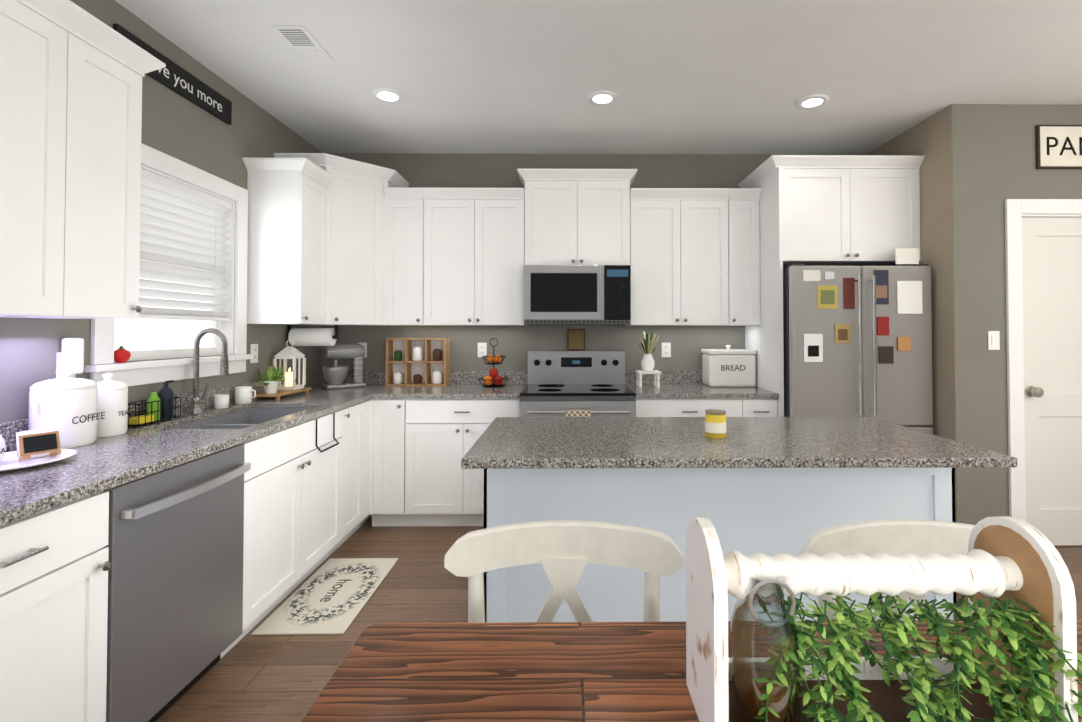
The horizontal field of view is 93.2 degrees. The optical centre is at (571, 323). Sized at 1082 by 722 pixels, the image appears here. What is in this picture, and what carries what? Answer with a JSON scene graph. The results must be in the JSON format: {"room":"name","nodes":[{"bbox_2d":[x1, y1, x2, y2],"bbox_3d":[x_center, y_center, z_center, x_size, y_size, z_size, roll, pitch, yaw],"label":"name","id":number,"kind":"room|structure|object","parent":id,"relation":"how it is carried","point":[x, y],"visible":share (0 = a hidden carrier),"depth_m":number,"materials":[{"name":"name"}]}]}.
{"room":"kitchen","nodes":[
{"label":"kitchen","id":0,"kind":"room"},
{"bbox_2d":[0,0,323,422],"bbox_3d":[-1.993,-0.030,0.840,0.120,2.735,6.590,0,-1,-1],"label":"wall","id":1,"kind":"structure","parent":0,"point":[174,126],"depth_m":2.55,"materials":[{"name":"paint"}]},
{"bbox_2d":[0,0,95,318],"bbox_3d":[-1.773,-0.519,1.342,0.325,0.986,0.694,0,-1,-1],"label":"upper cabinet","id":2,"kind":"object","parent":1,"relation":"attached to","point":[72,74],"depth_m":1.57,"materials":[{"name":"white wood"}]},
{"bbox_2d":[56,338,83,377],"bbox_3d":[-1.918,0.141,1.963,0.050,0.170,0.072,0,-1,-1],"label":"plug","id":3,"kind":"object","parent":1,"relation":"attached to","point":[70,356],"visible":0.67,"depth_m":1.94,"materials":[{"name":"white plastic"}]},
{"bbox_2d":[88,20,151,318],"bbox_3d":[-1.777,-0.512,1.744,0.325,0.986,0.346,0,-1,-1],"label":"upper cabinet","id":4,"kind":"object","parent":1,"relation":"attached to","point":[119,67],"depth_m":1.82,"materials":[{"name":"white wood"}]},
{"bbox_2d":[85,143,252,385],"bbox_3d":[-1.983,-0.261,2.559,0.170,1.085,1.020,0,-1,-1],"label":"window","id":5,"kind":"structure","parent":1,"relation":"in","point":[233,330],"depth_m":2.67,"materials":[{"name":"white wood"}]},
{"bbox_2d":[114,346,130,362],"bbox_3d":[-1.940,0.133,2.203,0.064,0.073,0.064,0,-1,-1],"label":"decor","id":6,"kind":"object","parent":5,"relation":"on","point":[122,354],"visible":0.88,"depth_m":2.19,"materials":[{"name":"red ceramic"}]},
{"bbox_2d":[139,168,231,320],"bbox_3d":[-1.981,-0.359,2.561,0.054,0.682,0.772,0,-1,-1],"label":"window blind","id":7,"kind":"object","parent":5,"relation":"attached to","point":[181,224],"visible":0.65,"depth_m":2.59,"materials":[{"name":"white plastic"}]},
{"bbox_2d":[113,24,231,124],"bbox_3d":[-1.937,-1.199,2.535,0.021,0.130,0.740,0,-1,-1],"label":"love sign","id":8,"kind":"object","parent":1,"relation":"attached to","point":[176,78],"visible":0.67,"depth_m":2.56,"materials":[{"name":"black"}]},
{"bbox_2d":[250,344,257,362],"bbox_3d":[-1.948,0.186,3.142,0.009,0.116,0.072,0,-1,-1],"label":"electrical outlet","id":9,"kind":"object","parent":1,"relation":"attached to","point":[254,349],"visible":0.96,"depth_m":3.14,"materials":[{"name":"white plastic"}]},
{"bbox_2d":[243,157,326,324],"bbox_3d":[-1.782,-0.487,3.244,0.344,0.986,0.338,0,-1,-1],"label":"upper cabinet","id":10,"kind":"object","parent":1,"relation":"attached to","point":[287,257],"depth_m":3.08,"materials":[{"name":"white wood"}]},
{"bbox_2d":[274,153,408,325],"bbox_3d":[-1.623,-0.549,3.691,0.670,1.125,0.669,0,-1,-1],"label":"upper cabinet","id":11,"kind":"object","parent":1,"relation":"attached to","point":[333,240],"depth_m":3.57,"materials":[{"name":"white wood"}]},
{"bbox_2d":[288,325,337,345],"bbox_3d":[-1.777,0.085,3.515,0.332,0.146,0.124,0,-1,-1],"label":"paper towel holder","id":12,"kind":"object","parent":11,"relation":"attached to","point":[313,336],"visible":0.96,"depth_m":3.47,"materials":[{"name":"white paper"}]},
{"bbox_2d":[324,153,771,370],"bbox_3d":[0.253,0.025,4.094,4.430,2.735,0.120,0,-1,-1],"label":"wall","id":13,"kind":"structure","parent":0,"point":[420,170],"depth_m":4.04,"materials":[{"name":"paint"}]},
{"bbox_2d":[359,343,366,356],"bbox_3d":[-1.641,0.211,4.009,0.072,0.116,0.009,0,-1,-1],"label":"electrical outlet","id":14,"kind":"object","parent":13,"relation":"attached to","point":[364,345],"visible":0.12,"depth_m":4.01,"materials":[{"name":"white plastic"}]},
{"bbox_2d":[395,185,430,325],"bbox_3d":[-1.181,-0.476,3.857,0.333,0.986,0.343,0,-1,-1],"label":"upper cabinet","id":15,"kind":"object","parent":13,"relation":"attached to","point":[412,205],"depth_m":3.71,"materials":[{"name":"white wood"}]},
{"bbox_2d":[431,188,482,325],"bbox_3d":[-0.890,-0.476,3.860,0.487,0.986,0.343,0,-1,-1],"label":"upper cabinet","id":16,"kind":"object","parent":13,"relation":"attached to","point":[456,213],"depth_m":3.71,"materials":[{"name":"white wood"}]},
{"bbox_2d":[478,343,486,356],"bbox_3d":[-0.701,0.211,4.018,0.072,0.116,0.009,0,-1,-1],"label":"electrical outlet","id":17,"kind":"object","parent":13,"relation":"attached to","point":[482,349],"visible":0.94,"depth_m":4.02,"materials":[{"name":"white plastic"}]},
{"bbox_2d":[483,185,526,325],"bbox_3d":[-0.554,-0.476,3.863,0.418,0.986,0.343,0,-1,-1],"label":"upper cabinet","id":18,"kind":"object","parent":13,"relation":"attached to","point":[504,209],"depth_m":3.72,"materials":[{"name":"white wood"}]},
{"bbox_2d":[523,169,586,264],"bbox_3d":[-0.121,-0.760,3.881,0.444,0.697,0.324,0,-1,-1],"label":"upper cabinet","id":19,"kind":"object","parent":13,"relation":"attached to","point":[556,198],"depth_m":3.72,"materials":[{"name":"white wood"}]},
{"bbox_2d":[524,265,630,324],"bbox_3d":[0.041,-0.200,3.800,0.756,0.420,0.469,0,-1,-1],"label":"over-the-range microwave","id":20,"kind":"object","parent":19,"relation":"attached to","point":[577,294],"visible":1,"depth_m":3.60,"materials":[{"name":"silver metal"}]},
{"bbox_2d":[587,169,630,265],"bbox_3d":[0.205,-0.760,3.884,0.443,0.697,0.324,0,-1,-1],"label":"upper cabinet","id":21,"kind":"object","parent":13,"relation":"attached to","point":[608,190],"depth_m":3.73,"materials":[{"name":"white wood"}]},
{"bbox_2d":[625,189,690,325],"bbox_3d":[0.641,-0.476,3.883,0.425,0.986,0.324,0,-1,-1],"label":"upper cabinet","id":22,"kind":"object","parent":13,"relation":"attached to","point":[660,218],"depth_m":3.72,"materials":[{"name":"white wood"}]},
{"bbox_2d":[662,343,670,356],"bbox_3d":[0.749,0.212,4.031,0.072,0.116,0.009,0,-1,-1],"label":"electrical outlet","id":23,"kind":"object","parent":13,"relation":"attached to","point":[666,349],"visible":1,"depth_m":4.03,"materials":[{"name":"white plastic"}]},
{"bbox_2d":[691,189,738,325],"bbox_3d":[0.971,-0.476,3.886,0.469,0.986,0.324,0,-1,-1],"label":"upper cabinet","id":24,"kind":"object","parent":13,"relation":"attached to","point":[714,212],"depth_m":3.73,"materials":[{"name":"white wood"}]},
{"bbox_2d":[739,189,762,328],"bbox_3d":[1.231,-0.476,3.888,0.288,0.986,0.324,0,-1,-1],"label":"upper cabinet","id":25,"kind":"object","parent":13,"relation":"attached to","point":[750,200],"depth_m":3.73,"materials":[{"name":"white wood"}]},
{"bbox_2d":[743,155,862,272],"bbox_3d":[1.669,-0.762,3.749,0.531,0.697,0.620,0,-1,-1],"label":"upper cabinet","id":26,"kind":"object","parent":13,"relation":"attached to","point":[813,204],"depth_m":3.45,"materials":[{"name":"white wood"}]},
{"bbox_2d":[843,155,922,265],"bbox_3d":[2.084,-0.762,3.753,0.532,0.697,0.620,0,-1,-1],"label":"upper cabinet","id":27,"kind":"object","parent":13,"relation":"attached to","point":[891,183],"depth_m":3.45,"materials":[{"name":"white wood"}]},
{"bbox_2d":[115,0,1081,154],"bbox_3d":[1.242,-1.447,0.893,6.590,0.100,6.590,0,-1,-1],"label":"ceiling","id":28,"kind":"structure","parent":0,"point":[675,76],"depth_m":2.73,"materials":[{"name":"paint"}]},
{"bbox_2d":[272,26,333,60],"bbox_3d":[-1.308,-1.363,2.504,0.150,0.012,0.300,0,-1,-1],"label":"ceiling vent","id":29,"kind":"object","parent":28,"relation":"in","point":[303,43],"visible":1,"depth_m":2.49,"materials":[{"name":"metal"}]},
{"bbox_2d":[372,88,403,102],"bbox_3d":[-1.092,-1.355,3.046,0.183,0.010,0.183,-1,-1,45],"label":"recessed light","id":30,"kind":"object","parent":28,"relation":"in","point":[388,95],"depth_m":3.03,"materials":[{"name":"white plastic"}]},
{"bbox_2d":[587,90,617,104],"bbox_3d":[0.187,-1.354,3.077,0.183,0.010,0.183,-1,-1,45],"label":"recessed light","id":31,"kind":"object","parent":28,"relation":"in","point":[599,97],"depth_m":3.06,"materials":[{"name":"white plastic"}]},
{"bbox_2d":[796,94,828,108],"bbox_3d":[1.477,-1.353,3.129,0.183,0.010,0.183,-1,-1,45],"label":"recessed light","id":32,"kind":"object","parent":28,"relation":"in","point":[812,101],"depth_m":3.11,"materials":[{"name":"white plastic"}]},
{"bbox_2d":[155,516,1081,721],"bbox_3d":[1.242,1.387,0.845,6.590,0.100,6.590,0,-1,-1],"label":"floor","id":33,"kind":"structure","parent":0,"point":[248,677],"depth_m":2.22,"materials":[{"name":"brown wood"}]},
{"bbox_2d":[0,484,123,721],"bbox_3d":[-1.621,0.902,1.168,0.628,0.880,0.568,0,-1,-1],"label":"base cabinet","id":34,"kind":"object","parent":33,"relation":"on","point":[62,567],"depth_m":1.33,"materials":[{"name":"white wood"}]},
{"bbox_2d":[120,437,259,721],"bbox_3d":[-1.626,0.912,1.752,0.628,0.880,0.723,0,-1,-1],"label":"base cabinet","id":35,"kind":"object","parent":33,"relation":"on","point":[152,596],"depth_m":1.74,"materials":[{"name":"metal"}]},
{"bbox_2d":[104,443,250,721],"bbox_3d":[-1.583,0.908,1.753,0.665,0.866,0.598,0,-1,-1],"label":"dishwasher","id":36,"kind":"object","parent":35,"relation":"in","point":[174,546],"depth_m":1.67,"materials":[{"name":"silver metal"}]},
{"bbox_2d":[0,371,383,525],"bbox_3d":[-1.613,0.411,2.100,0.660,0.132,3.819,0,-1,-1],"label":"countertop","id":37,"kind":"structure","parent":35,"relation":"on","point":[101,464],"depth_m":1.80,"materials":[{"name":"stone"}]},
{"bbox_2d":[0,448,77,471],"bbox_3d":[-1.724,0.426,1.560,0.314,0.017,0.314,0,-1,-1],"label":"tray","id":38,"kind":"object","parent":37,"relation":"on","point":[9,461],"visible":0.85,"depth_m":1.59,"materials":[{"name":"white ceramic"}]},
{"bbox_2d":[0,434,10,459],"bbox_3d":[-1.768,0.364,1.525,0.113,0.121,0.112,0,-1,-1],"label":"sugar bowl","id":39,"kind":"object","parent":38,"relation":"on","point":[3,449],"visible":1,"depth_m":1.55,"materials":[{"name":"white ceramic"}]},
{"bbox_2d":[16,429,53,457],"bbox_3d":[-1.715,0.387,1.649,0.086,0.080,0.113,0,-1,-1],"label":"mug","id":40,"kind":"object","parent":38,"relation":"on","point":[28,432],"visible":0.33,"depth_m":1.62,"materials":[{"name":"white ceramic"}]},
{"bbox_2d":[18,431,60,461],"bbox_3d":[-1.655,0.385,1.594,0.051,0.081,0.090,0,-1,24],"label":"chalkboard","id":41,"kind":"object","parent":38,"relation":"on","point":[37,443],"visible":1,"depth_m":1.59,"materials":[{"name":"brown wood"}]},
{"bbox_2d":[28,369,104,448],"bbox_3d":[-1.826,0.303,1.841,0.178,0.273,0.220,0,-1,-1],"label":"coffee canister","id":42,"kind":"object","parent":37,"relation":"on","point":[64,403],"visible":0.98,"depth_m":1.79,"materials":[{"name":"white ceramic"}]},
{"bbox_2d":[96,373,127,437],"bbox_3d":[-1.843,0.320,2.030,0.126,0.246,0.168,0,-1,-1],"label":"tea canister","id":43,"kind":"object","parent":37,"relation":"on","point":[112,403],"visible":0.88,"depth_m":2.00,"materials":[{"name":"white ceramic"}]},
{"bbox_2d":[128,380,180,426],"bbox_3d":[-1.876,0.354,2.292,0.074,0.183,0.240,0,-1,-1],"label":"caddy","id":44,"kind":"object","parent":37,"relation":"on","point":[160,407],"visible":0.94,"depth_m":2.29,"materials":[{"name":"black metal"}]},
{"bbox_2d":[188,328,228,414],"bbox_3d":[-1.809,0.238,2.567,0.188,0.428,0.090,0,-1,-1],"label":"faucet","id":45,"kind":"object","parent":37,"relation":"on","point":[196,401],"visible":1,"depth_m":2.54,"materials":[{"name":"silver metal"}]},
{"bbox_2d":[214,394,228,408],"bbox_3d":[-1.875,0.420,2.738,0.067,0.070,0.068,0,-1,-1],"label":"cup","id":46,"kind":"object","parent":37,"relation":"on","point":[221,401],"visible":0.98,"depth_m":2.71,"materials":[{"name":"white ceramic"}]},
{"bbox_2d":[170,409,305,428],"bbox_3d":[-1.618,0.591,2.548,0.440,0.210,0.780,0,-1,-1],"label":"sink basin","id":47,"kind":"object","parent":37,"relation":"in","point":[249,417],"depth_m":2.81,"materials":[{"name":"silver metal"}]},
{"bbox_2d":[235,386,255,403],"bbox_3d":[-1.852,0.410,2.909,0.112,0.095,0.084,0,-1,-1],"label":"mug","id":48,"kind":"object","parent":37,"relation":"on","point":[243,394],"visible":1,"depth_m":2.88,"materials":[{"name":"white ceramic"}]},
{"bbox_2d":[252,387,311,399],"bbox_3d":[-1.834,0.446,3.238,0.180,0.034,0.400,0,-1,-1],"label":"tray","id":49,"kind":"object","parent":37,"relation":"on","point":[278,394],"visible":0.69,"depth_m":3.12,"materials":[{"name":"brown wood"}]},
{"bbox_2d":[257,366,283,393],"bbox_3d":[-1.827,0.343,3.121,0.157,0.168,0.167,0,-1,-1],"label":"potted plant","id":50,"kind":"object","parent":49,"relation":"on","point":[273,379],"visible":1,"depth_m":3.11,"materials":[{"name":"green plant"}]},
{"bbox_2d":[273,340,305,389],"bbox_3d":[-1.835,0.270,3.332,0.138,0.321,0.138,0,-1,-1],"label":"lantern","id":51,"kind":"object","parent":49,"relation":"on","point":[285,354],"visible":0.98,"depth_m":3.30,"materials":[{"name":"white metal"}]},
{"bbox_2d":[321,343,365,388],"bbox_3d":[-1.676,0.310,3.758,0.282,0.325,0.173,1,-1,-41],"label":"stand mixer","id":52,"kind":"object","parent":37,"relation":"on","point":[335,375],"visible":0.98,"depth_m":3.71,"materials":[{"name":"silver metal"}]},
{"bbox_2d":[224,403,359,569],"bbox_3d":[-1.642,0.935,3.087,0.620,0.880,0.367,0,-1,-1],"label":"base cabinet","id":53,"kind":"object","parent":33,"relation":"on","point":[310,469],"depth_m":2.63,"materials":[{"name":"white wood"}]},
{"bbox_2d":[251,558,398,634],"bbox_3d":[-1.199,1.362,2.598,0.400,0.009,0.740,0,-1,-1],"label":"mat","id":54,"kind":"object","parent":33,"relation":"on","point":[331,596],"visible":0.98,"depth_m":2.51,"materials":[{"name":"grey fabric"}]},
{"bbox_2d":[376,399,415,525],"bbox_3d":[-1.201,0.945,3.695,0.312,0.880,0.621,0,-1,-1],"label":"base cabinet","id":55,"kind":"object","parent":33,"relation":"on","point":[395,418],"depth_m":3.39,"materials":[{"name":"white wood"}]},
{"bbox_2d":[308,371,371,374],"bbox_3d":[-1.627,0.438,3.675,0.420,0.132,0.669,0,-1,-1],"label":"countertop","id":56,"kind":"structure","parent":55,"relation":"on","point":[321,372],"depth_m":3.99,"materials":[{"name":"stone"}]},
{"bbox_2d":[416,398,520,525],"bbox_3d":[-0.755,0.945,3.699,0.824,0.880,0.621,0,-1,-1],"label":"base cabinet","id":57,"kind":"object","parent":33,"relation":"on","point":[447,494],"depth_m":3.39,"materials":[{"name":"white wood"}]},
{"bbox_2d":[376,371,526,398],"bbox_3d":[-0.819,0.438,3.682,0.956,0.132,0.669,0,-1,-1],"label":"countertop","id":58,"kind":"structure","parent":57,"relation":"on","point":[462,384],"depth_m":3.69,"materials":[{"name":"stone"}]},
{"bbox_2d":[386,338,449,385],"bbox_3d":[-1.175,0.295,3.922,0.450,0.360,0.130,0,-1,-1],"label":"cubby shelf","id":59,"kind":"object","parent":58,"relation":"on","point":[417,361],"visible":1,"depth_m":3.90,"materials":[{"name":"brown wood"}]},
{"bbox_2d":[478,338,509,386],"bbox_3d":[-0.580,0.292,3.822,0.236,0.360,0.236,0,-1,-1],"label":"fruit basket","id":60,"kind":"object","parent":58,"relation":"on","point":[494,379],"visible":0.98,"depth_m":3.79,"materials":[{"name":"black metal"}]},
{"bbox_2d":[444,520,683,622],"bbox_3d":[-0.014,0.901,0.962,0.528,0.883,0.472,0,-1,-1],"label":"chair","id":61,"kind":"object","parent":33,"relation":"on","point":[564,552],"visible":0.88,"depth_m":1.17,"materials":[{"name":"beige wood"}]},
{"bbox_2d":[520,351,635,416],"bbox_3d":[0.042,0.797,3.639,0.758,1.174,0.756,0,-1,-1],"label":"range","id":62,"kind":"object","parent":33,"relation":"on","point":[576,384],"visible":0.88,"depth_m":3.77,"materials":[{"name":"silver metal"}]},
{"bbox_2d":[567,329,584,350],"bbox_3d":[0.039,0.130,4.007,0.140,0.170,0.036,0,-1,-1],"label":"sign","id":63,"kind":"object","parent":62,"relation":"on","point":[575,339],"visible":0.96,"depth_m":4.00,"materials":[{"name":"brown wood"}]},
{"bbox_2d":[566,410,590,416],"bbox_3d":[0.045,0.668,3.280,0.160,0.221,0.034,0,-1,-1],"label":"towel","id":64,"kind":"object","parent":62,"relation":"hanging from","point":[569,413],"depth_m":3.27,"materials":[{"name":"beige fabric"}]},
{"bbox_2d":[300,620,1081,721],"bbox_3d":[0.592,0.949,0.516,1.961,0.764,0.936,0,-1,-1],"label":"dining table","id":65,"kind":"object","parent":33,"relation":"on","point":[529,672],"visible":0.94,"depth_m":0.84,"materials":[{"name":"brown wood"}]},
{"bbox_2d":[686,516,1081,721],"bbox_3d":[0.486,0.427,0.700,0.606,0.285,0.299,0,-1,-1],"label":"caddy","id":66,"kind":"object","parent":65,"relation":"on","point":[1015,657],"visible":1,"depth_m":0.70,"materials":[{"name":"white wood"}]},
{"bbox_2d":[731,576,800,721],"bbox_3d":[0.273,0.453,0.722,0.092,0.207,0.092,0,-1,-1],"label":"glass jar","id":67,"kind":"object","parent":66,"relation":"on","point":[748,685],"depth_m":0.69,"materials":[{"name":"clear glass"}]},
{"bbox_2d":[753,592,1081,721],"bbox_3d":[0.514,0.469,0.700,0.551,0.173,0.299,0,-1,-1],"label":"greenery","id":68,"kind":"object","parent":66,"relation":"on","point":[1019,661],"depth_m":0.68,"materials":[{"name":"green plant"}]},
{"bbox_2d":[635,398,755,416],"bbox_3d":[0.812,0.945,3.713,0.774,0.880,0.621,0,-1,-1],"label":"base cabinet","id":69,"kind":"object","parent":33,"relation":"on","point":[645,407],"depth_m":3.41,"materials":[{"name":"white wood"}]},
{"bbox_2d":[625,371,778,397],"bbox_3d":[0.900,0.438,3.711,0.952,0.132,0.644,0,-1,-1],"label":"countertop","id":70,"kind":"structure","parent":69,"relation":"on","point":[673,384],"depth_m":3.69,"materials":[{"name":"stone"}]},
{"bbox_2d":[635,331,660,387],"bbox_3d":[0.574,0.264,3.817,0.182,0.418,0.225,0,-1,-1],"label":"plant","id":71,"kind":"object","parent":70,"relation":"on","point":[647,363],"visible":1,"depth_m":3.78,"materials":[{"name":"white ceramic"}]},
{"bbox_2d":[701,345,756,386],"bbox_3d":[1.192,0.320,3.883,0.353,0.310,0.238,0,-1,-1],"label":"bread box","id":72,"kind":"object","parent":70,"relation":"on","point":[728,367],"visible":1,"depth_m":3.77,"materials":[{"name":"white ceramic"}]},
{"bbox_2d":[484,468,956,622],"bbox_3d":[0.548,0.919,2.151,1.745,0.880,0.540,0,-1,-1],"label":"kitchen island","id":73,"kind":"object","parent":33,"relation":"on","point":[765,511],"visible":0.21,"depth_m":1.89,"materials":[{"name":"paint"}]},
{"bbox_2d":[461,417,1016,468],"bbox_3d":[0.544,0.460,2.054,1.805,0.032,0.810,0,-1,-1],"label":"island countertop","id":74,"kind":"structure","parent":73,"relation":"on","point":[656,442],"depth_m":1.84,"materials":[{"name":"stone"}]},
{"bbox_2d":[705,409,725,438],"bbox_3d":[0.562,0.391,1.991,0.081,0.101,0.082,0,-1,-1],"label":"candle jar","id":75,"kind":"object","parent":74,"relation":"on","point":[715,423],"visible":1,"depth_m":1.96,"materials":[{"name":"yellow glass"}]},
{"bbox_2d":[756,398,776,416],"bbox_3d":[1.230,0.945,3.716,0.293,0.880,0.621,0,-1,-1],"label":"base cabinet","id":76,"kind":"object","parent":33,"relation":"on","point":[765,407],"depth_m":3.41,"materials":[{"name":"white wood"}]},
{"bbox_2d":[783,248,932,433],"bbox_3d":[1.870,0.452,3.613,0.905,1.864,0.797,0,-1,-1],"label":"refrigerator","id":77,"kind":"object","parent":33,"relation":"on","point":[857,341],"visible":0.6,"depth_m":3.28,"materials":[{"name":"grey metal"}]},
{"bbox_2d":[799,519,974,620],"bbox_3d":[0.781,0.901,0.970,0.528,0.883,0.472,0,-1,-1],"label":"chair","id":78,"kind":"object","parent":33,"relation":"on","point":[893,537],"visible":0.35,"depth_m":1.18,"materials":[{"name":"beige wood"}]},
{"bbox_2d":[866,116,935,434],"bbox_3d":[2.417,0.018,3.659,0.130,2.735,0.750,0,-1,-1],"label":"wall","id":79,"kind":"structure","parent":0,"point":[917,140],"depth_m":3.40,"materials":[{"name":"paint"}]},
{"bbox_2d":[932,104,1081,524],"bbox_3d":[3.366,0.010,3.212,2.020,2.735,0.120,0,-1,-1],"label":"wall","id":80,"kind":"structure","parent":0,"point":[978,168],"depth_m":3.16,"materials":[{"name":"paint"}]},
{"bbox_2d":[988,331,999,349],"bbox_3d":[2.597,0.106,3.139,0.070,0.116,0.010,0,-1,-1],"label":"switch plate","id":81,"kind":"object","parent":80,"relation":"attached to","point":[993,340],"visible":1,"depth_m":3.14,"materials":[{"name":"white plastic"}]},
{"bbox_2d":[1005,199,1081,544],"bbox_3d":[3.176,0.307,3.182,1.000,2.139,0.168,0,-1,-1],"label":"pantry door","id":82,"kind":"structure","parent":80,"relation":"in","point":[1043,252],"depth_m":3.17,"materials":[{"name":"white wood"}]},
{"bbox_2d":[1035,125,1081,168],"bbox_3d":[3.237,-1.088,3.159,0.720,0.270,0.022,0,-1,-1],"label":"sign","id":83,"kind":"object","parent":80,"relation":"attached to","point":[1058,146],"visible":1,"depth_m":3.15,"materials":[{"name":"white wood"}]},
{"label":"outside","id":84,"kind":"structure","parent":0,"visible":0},
{"bbox_2d":[114,250,211,350],"bbox_3d":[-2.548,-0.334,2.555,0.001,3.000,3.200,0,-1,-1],"label":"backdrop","id":85,"kind":"structure","parent":84,"point":[136,334],"depth_m":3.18,"materials":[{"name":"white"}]}
]}

